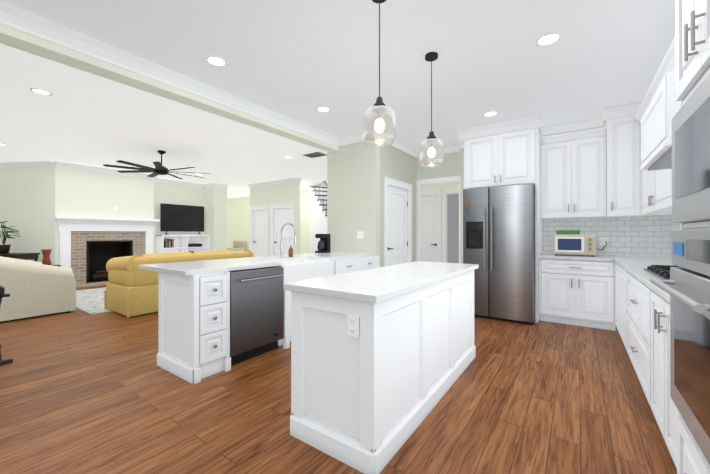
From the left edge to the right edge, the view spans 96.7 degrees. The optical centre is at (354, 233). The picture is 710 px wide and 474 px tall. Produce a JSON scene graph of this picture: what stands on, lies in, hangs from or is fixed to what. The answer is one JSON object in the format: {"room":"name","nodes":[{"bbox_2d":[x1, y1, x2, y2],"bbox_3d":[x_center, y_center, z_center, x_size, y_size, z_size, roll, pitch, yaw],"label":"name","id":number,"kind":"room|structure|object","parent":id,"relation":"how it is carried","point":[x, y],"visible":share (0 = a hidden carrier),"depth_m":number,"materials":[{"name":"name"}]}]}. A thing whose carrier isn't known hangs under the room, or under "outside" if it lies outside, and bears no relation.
{"room":"kitchen and living room","nodes":[
{"label":"kitchen and living room","id":0,"kind":"room"},
{"bbox_2d":[0,167,47,261],"bbox_3d":[-9.647,-0.189,7.736,3.810,2.900,2.604,0,0,35],"label":"wall","id":1,"kind":"structure","parent":0,"point":[34,201],"depth_m":7.35,"materials":[{"name":"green paint"}]},
{"bbox_2d":[0,161,55,167],"bbox_3d":[-9.431,-0.189,7.470,4.350,2.899,2.582,0,0,35],"label":"trim","id":2,"kind":"structure","parent":1,"relation":"attached to","point":[40,163],"depth_m":7.30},
{"bbox_2d":[48,167,211,281],"bbox_3d":[-5.905,-0.183,9.196,0.630,2.900,4.300,0,0,35],"label":"wall","id":3,"kind":"structure","parent":0,"point":[71,192],"depth_m":8.30,"materials":[{"name":"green paint"}]},
{"bbox_2d":[146,177,202,187],"bbox_3d":[-5.566,-0.180,9.935,0.093,2.899,1.760,0,0,35],"label":"trim","id":4,"kind":"structure","parent":3,"relation":"attached to","point":[165,181],"depth_m":9.94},
{"bbox_2d":[0,24,338,151],"bbox_3d":[-2.854,-1.564,2.113,0.200,0.190,8.620,0,0,35],"label":"header beam","id":5,"kind":"structure","parent":0,"point":[23,41],"depth_m":3.05,"materials":[{"name":"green paint"}]},
{"bbox_2d":[212,187,227,249],"bbox_3d":[-4.713,-0.178,10.698,0.550,2.900,0.470,0,0,35],"label":"wall","id":6,"kind":"structure","parent":0,"point":[219,195],"depth_m":10.51,"materials":[{"name":"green paint"}]},
{"bbox_2d":[203,183,215,187],"bbox_3d":[-4.800,-0.178,10.415,0.554,2.899,0.093,0,0,35],"label":"trim","id":7,"kind":"structure","parent":6,"relation":"attached to","point":[209,185],"depth_m":10.42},
{"bbox_2d":[216,183,228,187],"bbox_3d":[-4.447,-0.178,10.516,0.093,2.899,0.462,0,0,35],"label":"trim","id":8,"kind":"structure","parent":6,"relation":"attached to","point":[217,185],"depth_m":10.53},
{"bbox_2d":[228,199,231,234],"bbox_3d":[-6.656,-0.166,13.870,0.120,2.900,2.460,0,0,35],"label":"wall","id":9,"kind":"structure","parent":0,"point":[229,202],"depth_m":14.81,"materials":[{"name":"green paint"}]},
{"bbox_2d":[228,193,309,253],"bbox_3d":[-1.898,-0.173,12.135,9.900,2.900,0.120,0,0,35],"label":"wall","id":10,"kind":"structure","parent":0,"point":[239,207],"depth_m":14.15,"materials":[{"name":"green paint"}]},
{"bbox_2d":[229,190,309,200],"bbox_3d":[-1.911,-0.172,12.013,9.780,2.899,0.093,0,0,35],"label":"trim","id":11,"kind":"structure","parent":10,"relation":"attached to","point":[304,191],"depth_m":14.22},
{"bbox_2d":[248,182,299,255],"bbox_3d":[-2.596,-0.180,10.058,2.250,2.900,0.120,0,0,35],"label":"wall","id":12,"kind":"structure","parent":0,"point":[287,193],"depth_m":9.89,"materials":[{"name":"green paint"}]},
{"bbox_2d":[250,204,293,256],"bbox_3d":[-2.640,0.197,10.072,2.090,2.145,0.146,0,0,35],"label":"double door","id":13,"kind":"structure","parent":12,"relation":"attached to","point":[282,215],"depth_m":9.99,"materials":[{"name":"white wood"}]},
{"bbox_2d":[245,178,299,199],"bbox_3d":[-2.657,-0.180,9.970,2.437,2.899,0.094,0,0,35],"label":"trim","id":14,"kind":"structure","parent":12,"relation":"attached to","point":[290,180],"depth_m":9.91,"materials":[{"name":"white paint"}]},
{"bbox_2d":[327,152,330,250],"bbox_3d":[0.000,-0.194,6.336,0.120,2.900,1.580,0,0,35],"label":"wall","id":15,"kind":"structure","parent":0,"point":[328,153],"depth_m":5.70,"materials":[{"name":"white paint"}]},
{"bbox_2d":[0,0,674,198],"bbox_3d":[-3.135,-1.684,6.212,14.700,0.080,15.000,0,0,35],"label":"ceiling","id":16,"kind":"structure","parent":0,"point":[301,60],"depth_m":3.27,"materials":[{"name":"white paint"}]},
{"bbox_2d":[30,88,51,95],"bbox_3d":[-3.666,-1.649,3.687,0.190,0.008,0.190,0,0,35],"label":"recessed light","id":17,"kind":"object","parent":16,"relation":"in","point":[41,91],"visible":1,"depth_m":3.68,"materials":[{"name":"white plastic"}]},
{"bbox_2d":[103,150,210,178],"bbox_3d":[-3.873,-1.406,6.351,1.812,0.475,1.793,0,0,35],"label":"ceiling fan","id":18,"kind":"object","parent":16,"relation":"hanging from","point":[159,169],"visible":1,"depth_m":6.22,"materials":[{"name":"brown metal"}]},
{"bbox_2d":[205,56,226,66],"bbox_3d":[-1.335,-1.652,3.037,0.190,0.008,0.190,0,0,35],"label":"recessed light","id":19,"kind":"object","parent":16,"relation":"in","point":[217,61],"visible":1,"depth_m":3.04,"materials":[{"name":"white plastic"}]},
{"bbox_2d":[303,152,326,157],"bbox_3d":[-0.837,-1.635,6.612,0.440,0.016,0.300,0,0,35],"label":"ceiling vent","id":20,"kind":"object","parent":16,"relation":"in","point":[315,154],"visible":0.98,"depth_m":6.58,"materials":[{"name":"grey metal"}]},
{"bbox_2d":[316,106,329,111],"bbox_3d":[-0.426,-1.647,4.207,0.190,0.008,0.190,0,0,35],"label":"recessed light","id":21,"kind":"object","parent":16,"relation":"in","point":[322,109],"visible":1,"depth_m":4.20,"materials":[{"name":"white"}]},
{"bbox_2d":[363,0,395,146],"bbox_3d":[0.170,-1.139,2.184,0.224,1.040,0.224,0,0,35],"label":"pendant light","id":22,"kind":"object","parent":16,"relation":"hanging from","point":[378,108],"visible":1,"depth_m":2.15,"materials":[{"name":"glass"},{"name":"black metal"}]},
{"bbox_2d":[419,52,443,167],"bbox_3d":[0.713,-1.141,2.939,0.224,1.030,0.224,0,0,35],"label":"pendant light","id":23,"kind":"object","parent":16,"relation":"hanging from","point":[431,140],"visible":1,"depth_m":2.91,"materials":[{"name":"clear glass"},{"name":"black metal"}]},
{"bbox_2d":[483,111,497,116],"bbox_3d":[1.873,-1.647,4.363,0.190,0.008,0.190,0,0,35],"label":"recessed light","id":24,"kind":"object","parent":16,"relation":"in","point":[490,113],"visible":1,"depth_m":4.35,"materials":[{"name":"white"}]},
{"bbox_2d":[536,32,561,45],"bbox_3d":[1.653,-1.653,2.695,0.190,0.008,0.190,0,0,35],"label":"recessed light","id":25,"kind":"object","parent":16,"relation":"in","point":[547,39],"visible":1,"depth_m":2.69,"materials":[{"name":"white plastic"}]},
{"bbox_2d":[0,280,676,473],"bbox_3d":[-3.135,1.281,6.202,14.700,0.050,15.000,0,0,35],"label":"floor","id":26,"kind":"structure","parent":0,"point":[82,392],"depth_m":2.21,"materials":[{"name":"brown wood"}]},
{"bbox_2d":[0,285,12,364],"bbox_3d":[-3.720,0.868,3.044,1.000,0.748,0.480,0,0,35],"label":"keyboard stand","id":27,"kind":"object","parent":26,"relation":"on","point":[2,292],"visible":0.96,"depth_m":2.99,"materials":[{"name":"black"}]},
{"bbox_2d":[0,253,39,261],"bbox_3d":[-7.952,0.854,7.032,1.500,0.810,0.480,0,0,5],"label":"console table","id":28,"kind":"object","parent":26,"relation":"on","point":[27,256],"visible":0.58,"depth_m":6.94,"materials":[{"name":"black wood"}]},
{"bbox_2d":[0,221,19,253],"bbox_3d":[-7.727,0.077,6.930,0.530,0.740,0.550,0,0,35],"label":"potted plant","id":29,"kind":"object","parent":28,"relation":"on","point":[4,248],"visible":1,"depth_m":6.96,"materials":[{"name":"green plant"}]},
{"bbox_2d":[0,256,75,320],"bbox_3d":[-5.622,0.800,5.251,2.230,0.905,0.980,0,0,35],"label":"sofa","id":30,"kind":"object","parent":26,"relation":"on","point":[34,288],"visible":1,"depth_m":4.64,"materials":[{"name":"beige fabric"}]},
{"bbox_2d":[76,287,112,314],"bbox_3d":[-4.358,1.252,6.793,2.820,0.012,2.840,0,0,35],"label":"living room rug","id":31,"kind":"object","parent":26,"relation":"on","point":[90,301],"visible":0.14,"depth_m":5.73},
{"bbox_2d":[104,250,253,317],"bbox_3d":[-3.062,0.787,5.797,0.956,0.910,2.244,0,0,35],"label":"sofa","id":32,"kind":"object","parent":31,"relation":"on","point":[131,289],"visible":0.56,"depth_m":4.86,"materials":[{"name":"yellow fabric"}]},
{"bbox_2d":[91,270,107,281],"bbox_3d":[-6.534,1.119,8.289,0.300,0.288,0.620,0,0,35],"label":"grate","id":33,"kind":"object","parent":26,"relation":"on","point":[99,275],"visible":0.5,"depth_m":8.12,"materials":[{"name":"black"}]},
{"bbox_2d":[54,216,159,287],"bbox_3d":[-6.120,0.437,8.000,0.448,1.650,2.160,0,0,35],"label":"fireplace mantel","id":34,"kind":"object","parent":26,"relation":"on","point":[77,235],"visible":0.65,"depth_m":7.72,"materials":[{"name":"white"}]},
{"bbox_2d":[156,235,209,252],"bbox_3d":[-5.362,0.659,9.911,0.440,1.220,1.460,0,0,35],"label":"tv cabinet","id":35,"kind":"object","parent":26,"relation":"on","point":[179,243],"visible":0.52,"depth_m":9.91,"materials":[{"name":"white wood"}]},
{"bbox_2d":[160,203,203,234],"bbox_3d":[-5.375,-0.416,9.906,0.260,0.929,1.330,0,0,35],"label":"screen","id":36,"kind":"object","parent":35,"relation":"on","point":[185,218],"visible":1,"depth_m":9.85,"materials":[{"name":"black plastic"}]},
{"bbox_2d":[156,271,230,383],"bbox_3d":[-1.496,0.799,2.928,0.650,0.890,0.330,0,0,35],"label":"base cabinet","id":37,"kind":"object","parent":26,"relation":"on","point":[194,322],"depth_m":2.76,"materials":[{"name":"white wood"}]},
{"bbox_2d":[139,251,377,274],"bbox_3d":[-0.885,0.338,4.111,0.910,0.040,3.065,0,0,35],"label":"countertop","id":38,"kind":"structure","parent":37,"relation":"on","point":[193,268],"depth_m":3.16,"materials":[{"name":"white stone"}]},
{"bbox_2d":[277,223,296,257],"bbox_3d":[-0.870,0.090,4.007,0.297,0.454,0.108,0,0,35],"label":"faucet","id":39,"kind":"object","parent":38,"relation":"on","point":[281,242],"visible":1,"depth_m":4.07,"materials":[{"name":"silver metal"}]},
{"bbox_2d":[288,245,292,256],"bbox_3d":[-0.868,0.243,4.267,0.064,0.150,0.062,0,0,35],"label":"soap bottle","id":40,"kind":"object","parent":38,"relation":"on","point":[290,252],"visible":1,"depth_m":4.24,"materials":[{"name":"brown"}]},
{"bbox_2d":[271,255,330,262],"bbox_3d":[-0.736,0.452,3.936,0.375,0.261,0.860,0,0,35],"label":"sink","id":41,"kind":"object","parent":38,"relation":"in","point":[298,258],"depth_m":4.11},
{"bbox_2d":[315,234,330,252],"bbox_3d":[-0.534,0.167,5.228,0.170,0.309,0.205,0,0,35],"label":"coffee maker","id":42,"kind":"object","parent":38,"relation":"on","point":[324,244],"visible":1,"depth_m":5.18,"materials":[{"name":"black plastic"}]},
{"bbox_2d":[227,240,246,250],"bbox_3d":[-5.061,0.791,13.197,0.840,0.980,0.820,0,0,35],"label":"armchair","id":43,"kind":"object","parent":26,"relation":"on","point":[239,245],"visible":0.19,"depth_m":13.23,"materials":[{"name":"beige fabric"}]},
{"bbox_2d":[255,259,338,348],"bbox_3d":[-0.763,0.803,3.949,0.675,0.890,0.907,0,0,35],"label":"base cabinet","id":44,"kind":"object","parent":26,"relation":"on","point":[293,272],"depth_m":3.61,"materials":[{"name":"white wood"}]},
{"bbox_2d":[227,266,283,365],"bbox_3d":[-1.162,0.803,3.286,0.646,0.884,0.626,0,0,35],"label":"dishwasher","id":45,"kind":"object","parent":44,"relation":"in","point":[256,311],"visible":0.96,"depth_m":3.10,"materials":[{"name":"grey metal"}]},
{"bbox_2d":[309,181,326,252],"bbox_3d":[-0.231,-0.690,9.463,1.040,3.915,4.306,0,0,-26],"label":"staircase","id":46,"kind":"structure","parent":26,"relation":"on","point":[318,210],"depth_m":10.53,"materials":[{"name":"white paint"}]},
{"bbox_2d":[339,255,379,273],"bbox_3d":[-0.178,0.806,4.779,0.675,0.890,1.124,0,0,35],"label":"base cabinet","id":47,"kind":"object","parent":26,"relation":"on","point":[361,262],"depth_m":4.60,"materials":[{"name":"white wood"}]},
{"bbox_2d":[290,269,475,473],"bbox_3d":[0.404,0.797,2.563,0.620,0.890,1.940,0,0,35],"label":"kitchen island","id":48,"kind":"object","parent":26,"relation":"on","point":[382,358],"depth_m":1.85,"materials":[{"name":"white wood"}]},
{"bbox_2d":[283,261,478,304],"bbox_3d":[0.404,0.333,2.564,0.670,0.040,1.990,0,0,35],"label":"island countertop","id":49,"kind":"structure","parent":48,"relation":"on","point":[372,286],"depth_m":2.02,"materials":[{"name":"white stone"}]},
{"bbox_2d":[463,184,534,324],"bbox_3d":[2.239,0.293,4.829,0.930,1.915,0.923,0,0,35],"label":"refrigerator","id":50,"kind":"object","parent":26,"relation":"on","point":[499,235],"visible":0.92,"depth_m":4.46,"materials":[{"name":"grey metal"}]},
{"bbox_2d":[537,257,615,330],"bbox_3d":[3.119,0.804,4.464,0.841,0.890,0.634,0,0,35],"label":"base cabinet","id":51,"kind":"object","parent":26,"relation":"on","point":[570,291],"depth_m":4.20,"materials":[{"name":"white wood"}]},
{"bbox_2d":[537,253,612,260],"bbox_3d":[3.100,0.340,4.472,0.824,0.040,0.645,0,0,35],"label":"countertop","id":52,"kind":"structure","parent":51,"relation":"on","point":[579,257],"depth_m":4.30,"materials":[{"name":"white stone"}]},
{"bbox_2d":[553,234,596,256],"bbox_3d":[3.131,0.169,4.510,0.500,0.299,0.360,0,0,35],"label":"toaster oven","id":53,"kind":"object","parent":52,"relation":"on","point":[574,244],"visible":1,"depth_m":4.37,"materials":[{"name":"beige"}]},
{"bbox_2d":[556,230,579,233],"bbox_3d":[3.079,-0.010,4.559,0.280,0.060,0.220,0,0,35],"label":"food box","id":54,"kind":"object","parent":53,"relation":"on","point":[567,231],"visible":1,"depth_m":4.47,"materials":[{"name":"green cardboard"}]},
{"bbox_2d":[615,264,621,338],"bbox_3d":[3.161,0.800,3.278,0.625,0.890,1.134,0,0,35],"label":"base cabinet","id":55,"kind":"object","parent":26,"relation":"on","point":[618,267],"depth_m":3.61,"materials":[{"name":"white wood"}]},
{"bbox_2d":[622,268,645,394],"bbox_3d":[2.495,0.797,2.332,0.625,0.890,1.323,0,0,35],"label":"base cabinet","id":56,"kind":"object","parent":26,"relation":"on","point":[642,312],"depth_m":2.56,"materials":[{"name":"white wood"}]},
{"bbox_2d":[646,284,676,451],"bbox_3d":[1.922,0.794,1.518,0.625,0.890,0.811,0,0,35],"label":"base cabinet","id":57,"kind":"object","parent":26,"relation":"on","point":[658,397],"depth_m":1.81,"materials":[{"name":"white wood"}]},
{"bbox_2d":[610,256,681,299],"bbox_3d":[2.784,0.333,2.753,0.635,0.040,3.821,0,0,35],"label":"countertop","id":58,"kind":"structure","parent":57,"relation":"on","point":[636,264],"depth_m":3.16,"materials":[{"name":"white stone"}]},
{"bbox_2d":[644,265,680,279],"bbox_3d":[2.436,0.287,2.211,0.510,0.046,0.840,0,0,35],"label":"cooktop","id":59,"kind":"object","parent":58,"relation":"in","point":[662,272],"visible":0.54,"depth_m":2.35,"materials":[{"name":"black metal"}]},
{"bbox_2d":[670,408,709,473],"bbox_3d":[1.448,1.004,0.892,0.640,0.465,0.691,0,0,35],"label":"base cabinet","id":60,"kind":"object","parent":26,"relation":"on","point":[688,458],"depth_m":1.27,"materials":[{"name":"white wood"}]},
{"bbox_3d":[-6.709,0.983,6.859,0.460,0.550,0.460,0,0,35],"label":"side table","id":61,"kind":"object","parent":26,"relation":"on","visible":0},
{"bbox_2d":[41,249,51,264],"bbox_3d":[-6.709,0.532,6.861,0.180,0.350,0.177,0,0,35],"label":"vase","id":62,"kind":"object","parent":61,"relation":"on","point":[46,253],"visible":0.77,"depth_m":6.82,"materials":[{"name":"brown ceramic"}]},
{"bbox_2d":[331,141,366,252],"bbox_3d":[-0.040,-0.197,5.471,0.750,2.900,0.120,0,0,35],"label":"wall","id":63,"kind":"structure","parent":0,"point":[357,172],"depth_m":5.44,"materials":[{"name":"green paint"}]},
{"bbox_2d":[0,0,343,146],"bbox_3d":[-2.729,-1.596,2.025,0.106,0.125,8.620,0,0,35],"label":"trim","id":64,"kind":"structure","parent":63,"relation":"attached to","point":[25,21],"depth_m":2.97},
{"bbox_2d":[340,132,371,144],"bbox_3d":[0.042,-1.591,5.288,0.660,0.110,0.093,0,0,35],"label":"trim","id":65,"kind":"structure","parent":63,"relation":"attached to","point":[355,138],"depth_m":5.34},
{"bbox_2d":[357,231,362,238],"bbox_3d":[0.090,0.032,5.299,0.120,0.120,0.009,0,0,35],"label":"switch plate","id":66,"kind":"object","parent":63,"relation":"attached to","point":[359,234],"depth_m":5.30,"materials":[{"name":"white plastic"}]},
{"bbox_2d":[367,140,418,266],"bbox_3d":[0.752,-0.196,5.806,0.120,2.900,1.580,0,0,35],"label":"wall","id":67,"kind":"structure","parent":0,"point":[389,161],"depth_m":5.26,"materials":[{"name":"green paint"}]},
{"bbox_2d":[372,131,418,157],"bbox_3d":[0.813,-0.196,5.706,0.094,2.899,1.674,0,0,35],"label":"trim","id":68,"kind":"structure","parent":67,"relation":"attached to","point":[398,144],"depth_m":5.82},
{"bbox_2d":[384,177,411,266],"bbox_3d":[0.757,0.152,5.789,0.146,2.205,1.070,0,0,35],"label":"door","id":69,"kind":"structure","parent":67,"relation":"attached to","point":[397,194],"depth_m":5.80,"materials":[{"name":"white wood"}]},
{"bbox_2d":[419,152,458,190],"bbox_3d":[1.299,-0.193,6.461,2.100,2.900,0.120,0,0,35],"label":"wall","id":70,"kind":"structure","parent":0,"point":[450,167],"depth_m":6.18,"materials":[{"name":"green paint"}]},
{"bbox_2d":[422,145,451,154],"bbox_3d":[1.651,-1.588,6.071,0.830,0.110,0.120,0,0,35],"label":"trim","id":71,"kind":"structure","parent":70,"relation":"attached to","point":[447,149],"depth_m":6.01,"materials":[{"name":"white paint"}]},
{"bbox_2d":[416,176,460,262],"bbox_3d":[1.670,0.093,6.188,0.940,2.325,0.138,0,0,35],"label":"door frame","id":72,"kind":"structure","parent":70,"relation":"attached to","point":[431,225],"depth_m":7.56,"materials":[{"name":"white wood"}]},
{"bbox_2d":[459,120,670,262],"bbox_3d":[3.066,-0.199,4.985,2.730,2.900,0.140,0,0,35],"label":"wall","id":73,"kind":"structure","parent":0,"point":[461,153],"depth_m":5.69,"materials":[{"name":"white paint"}]},
{"bbox_2d":[452,140,463,151],"bbox_3d":[1.950,-1.590,5.632,0.353,0.110,0.094,0,0,35],"label":"trim","id":74,"kind":"structure","parent":73,"relation":"attached to","point":[455,148],"depth_m":5.87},
{"bbox_2d":[465,122,504,188],"bbox_3d":[2.164,-1.143,5.082,0.536,0.910,0.735,0,0,35],"label":"upper cabinet","id":75,"kind":"object","parent":73,"relation":"attached to","point":[485,146],"depth_m":4.77,"materials":[{"name":"white wood"}]},
{"bbox_2d":[505,117,540,188],"bbox_3d":[2.495,-1.144,4.849,0.540,0.910,0.735,0,0,35],"label":"upper cabinet","id":76,"kind":"object","parent":73,"relation":"attached to","point":[521,136],"depth_m":4.49,"materials":[{"name":"white wood"}]},
{"bbox_2d":[537,133,576,220],"bbox_3d":[3.031,-0.815,4.699,0.454,1.190,0.360,0,0,35],"label":"upper cabinet","id":77,"kind":"object","parent":73,"relation":"attached to","point":[557,154],"depth_m":4.54,"materials":[{"name":"white wood"}]},
{"bbox_2d":[541,117,603,135],"bbox_3d":[3.236,-1.593,4.727,0.770,0.110,0.094,0,0,35],"label":"trim","id":78,"kind":"structure","parent":73,"relation":"attached to","point":[595,122],"depth_m":4.71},
{"bbox_2d":[577,129,596,217],"bbox_3d":[3.294,-0.815,4.514,0.454,1.190,0.360,0,0,35],"label":"upper cabinet","id":79,"kind":"object","parent":73,"relation":"attached to","point":[593,173],"depth_m":4.36,"materials":[{"name":"white wood"}]},
{"bbox_2d":[542,216,669,256],"bbox_3d":[3.538,0.050,4.560,1.440,0.540,0.006,0,0,35],"label":"backsplash","id":80,"kind":"structure","parent":73,"relation":"attached to","point":[640,236],"depth_m":4.41,"materials":[{"name":"tile"}]},
{"bbox_2d":[601,237,606,244],"bbox_3d":[3.571,0.120,4.528,0.075,0.115,0.008,0,0,35],"label":"outlet","id":81,"kind":"object","parent":80,"relation":"attached to","point":[603,240],"visible":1,"depth_m":4.53,"materials":[{"name":"white plastic"}]},
{"bbox_2d":[597,101,642,216],"bbox_3d":[3.582,-0.935,4.278,0.425,1.428,0.415,0,0,35],"label":"upper cabinet","id":82,"kind":"object","parent":73,"relation":"attached to","point":[618,142],"depth_m":4.12,"materials":[{"name":"white wood"}]},
{"bbox_2d":[638,100,671,215],"bbox_3d":[3.535,-0.849,3.573,0.345,1.250,0.911,0,0,35],"label":"upper cabinet","id":83,"kind":"object","parent":73,"relation":"attached to","point":[645,174],"depth_m":3.75,"materials":[{"name":"white wood"}]},
{"bbox_2d":[640,71,679,170],"bbox_3d":[2.446,-0.769,2.207,0.555,0.470,0.960,0,0,35],"label":"range hood","id":84,"kind":"object","parent":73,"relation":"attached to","point":[662,110],"visible":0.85,"depth_m":2.19,"materials":[{"name":"white wood"}]},
{"bbox_2d":[650,60,671,211],"bbox_3d":[3.079,-0.851,2.924,0.345,1.250,0.942,0,0,35],"label":"upper cabinet","id":85,"kind":"object","parent":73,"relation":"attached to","point":[660,180],"depth_m":3.04,"materials":[{"name":"white wood"}]},
{"bbox_2d":[670,216,680,256],"bbox_3d":[3.045,0.043,2.573,0.008,0.540,3.824,0,0,35],"label":"backsplash","id":86,"kind":"structure","parent":73,"relation":"attached to","point":[673,226],"depth_m":4.06,"materials":[{"name":"tile"}]},
{"bbox_2d":[670,0,709,107],"bbox_3d":[1.448,-1.034,0.899,0.640,0.940,0.691,0,0,35],"label":"upper cabinet","id":87,"kind":"object","parent":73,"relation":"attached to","point":[690,46],"depth_m":1.18,"materials":[{"name":"white wood"}]},
{"bbox_2d":[672,73,709,222],"bbox_3d":[1.378,-0.275,0.945,0.530,0.461,0.744,0,0,35],"label":"microwave","id":88,"kind":"object","parent":87,"relation":"in","point":[691,161],"visible":1,"depth_m":1.13,"materials":[{"name":"grey metal"}]},
{"bbox_2d":[650,228,709,464],"bbox_3d":[1.383,0.358,0.939,0.658,0.748,0.744,0,0,35],"label":"wall oven","id":89,"kind":"object","parent":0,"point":[687,290],"visible":1,"depth_m":1.12,"materials":[{"name":"grey metal"}]}
]}

